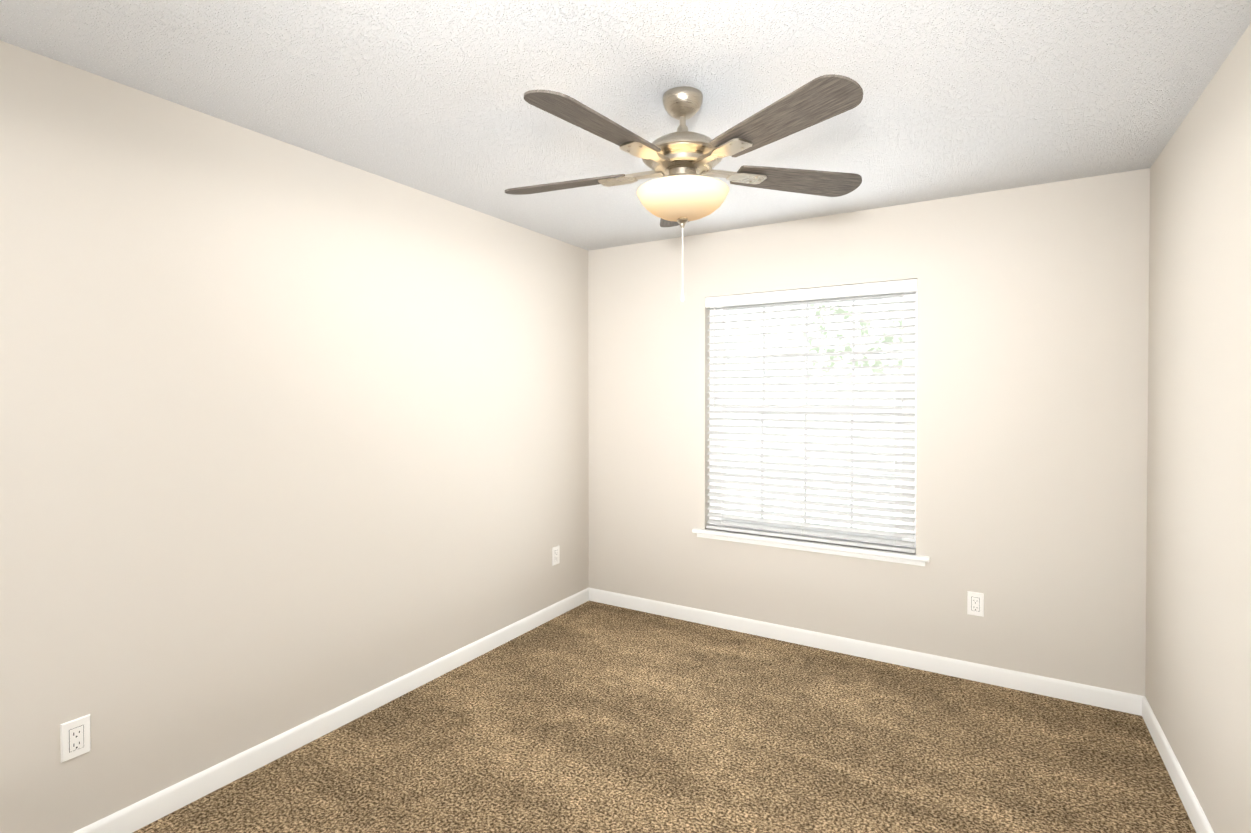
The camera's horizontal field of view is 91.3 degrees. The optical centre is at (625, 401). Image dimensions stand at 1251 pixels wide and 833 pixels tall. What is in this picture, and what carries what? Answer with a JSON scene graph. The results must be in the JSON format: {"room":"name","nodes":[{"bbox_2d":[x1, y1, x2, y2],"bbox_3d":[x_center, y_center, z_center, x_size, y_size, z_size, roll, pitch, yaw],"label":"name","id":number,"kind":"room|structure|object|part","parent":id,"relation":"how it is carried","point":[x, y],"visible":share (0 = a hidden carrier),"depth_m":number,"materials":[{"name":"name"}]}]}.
{"room":"empty bedroom","nodes":[
{"label":"empty bedroom","id":0,"kind":"room"},
{"bbox_2d":[0,41,588,832],"bbox_3d":[-1.421,0.186,2.475,0.140,2.440,4.566,0,1,31],"label":"wall","id":1,"kind":"structure","parent":0,"point":[290,435],"depth_m":2.29,"materials":[{"name":"beige paint"}]},
{"bbox_2d":[60,714,90,762],"bbox_3d":[-1.694,1.037,1.887,0.008,0.118,0.072,0,1,31],"label":"electrical outlet","id":2,"kind":"object","parent":1,"relation":"attached to","point":[75,741],"visible":1,"depth_m":1.88,"materials":[{"name":"white plastic"}]},
{"bbox_2d":[73,588,588,832],"bbox_3d":[-1.356,1.363,2.448,0.013,0.086,4.286,0,1,31],"label":"baseboard","id":3,"kind":"structure","parent":1,"relation":"attached to","point":[136,816],"depth_m":2.49,"materials":[{"name":"white"}]},
{"bbox_2d":[552,545,559,565],"bbox_3d":[-0.449,0.995,3.961,0.008,0.118,0.072,0,1,31],"label":"electrical outlet","id":4,"kind":"object","parent":1,"relation":"attached to","point":[555,555],"visible":1,"depth_m":3.96,"materials":[{"name":"white plastic"}]},
{"bbox_2d":[0,0,1250,250],"bbox_3d":[-0.069,-1.075,1.649,3.294,0.100,4.566,0,1,31],"label":"ceiling","id":5,"kind":"structure","parent":0,"point":[960,96],"depth_m":1.95,"materials":[{"name":"white paint"}]},
{"bbox_2d":[505,74,862,301],"bbox_3d":[0.154,-0.684,2.050,1.291,0.692,1.284,0,1,31],"label":"ceiling fan","id":6,"kind":"object","parent":5,"relation":"hanging from","point":[682,162],"visible":1,"depth_m":1.95,"materials":[{"name":"wood"}]},
{"bbox_3d":[0.193,-0.665,2.065,0.311,0.093,0.311,0,1,31],"label":"lamp shade","id":7,"kind":"part","parent":6,"relation":"part of","materials":[{"name":"white glass"}]},
{"bbox_2d":[133,601,1195,832],"bbox_3d":[-0.069,1.464,1.677,3.294,0.100,4.566,0,1,31],"label":"floor","id":8,"kind":"structure","parent":0,"point":[591,717],"depth_m":2.44,"materials":[{"name":"carpet"}]},
{"bbox_2d":[588,168,1149,695],"bbox_3d":[1.070,0.174,3.561,3.014,2.440,0.140,0,1,31],"label":"wall","id":9,"kind":"structure","parent":0,"point":[1032,418],"depth_m":3.10,"materials":[{"name":"beige paint"}]},
{"bbox_2d":[692,528,929,565],"bbox_3d":[1.018,0.824,3.534,1.330,0.050,0.120,0,1,31],"label":"window sill","id":10,"kind":"structure","parent":9,"relation":"attached to","point":[862,552],"depth_m":3.45,"materials":[{"name":"white"}]},
{"bbox_2d":[709,291,916,547],"bbox_3d":[1.063,0.073,3.602,1.200,1.450,0.074,0,1,31],"label":"window","id":11,"kind":"structure","parent":9,"relation":"in","point":[905,354],"depth_m":3.56,"materials":[{"name":"white plastic"}]},
{"bbox_2d":[705,279,916,552],"bbox_3d":[1.026,0.073,3.539,1.196,1.444,0.070,0,1,31],"label":"window blinds","id":12,"kind":"object","parent":11,"relation":"attached to","point":[886,287],"visible":0.92,"depth_m":3.50,"materials":[{"name":"white plastic"}]},
{"bbox_2d":[588,587,1143,715],"bbox_3d":[1.030,1.351,3.508,3.014,0.086,0.013,0,1,31],"label":"baseboard","id":13,"kind":"structure","parent":9,"relation":"attached to","point":[1130,703],"depth_m":3.26,"materials":[{"name":"white"}]},
{"bbox_2d":[967,591,983,616],"bbox_3d":[1.757,1.014,3.071,0.072,0.118,0.008,0,1,31],"label":"outlet","id":14,"kind":"object","parent":9,"relation":"attached to","point":[975,603],"visible":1,"depth_m":3.07,"materials":[{"name":"white plastic"}]},
{"bbox_2d":[1145,23,1250,832],"bbox_3d":[1.283,0.203,0.852,0.140,2.440,4.566,0,1,31],"label":"wall","id":15,"kind":"structure","parent":0,"point":[1198,638],"depth_m":1.99,"materials":[{"name":"beige paint"}]},
{"bbox_2d":[1142,696,1213,832],"bbox_3d":[1.217,1.380,0.904,0.013,0.086,4.286,0,1,31],"label":"baseboard","id":16,"kind":"structure","parent":15,"relation":"attached to","point":[1194,811],"depth_m":2.23,"materials":[{"name":"white wood"}]},
{"label":"outside","id":17,"kind":"structure","parent":0,"visible":0},
{"bbox_2d":[723,298,903,532],"bbox_3d":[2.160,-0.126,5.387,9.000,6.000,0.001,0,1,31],"label":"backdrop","id":18,"kind":"structure","parent":17,"point":[825,349],"depth_m":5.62,"materials":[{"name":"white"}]}
]}

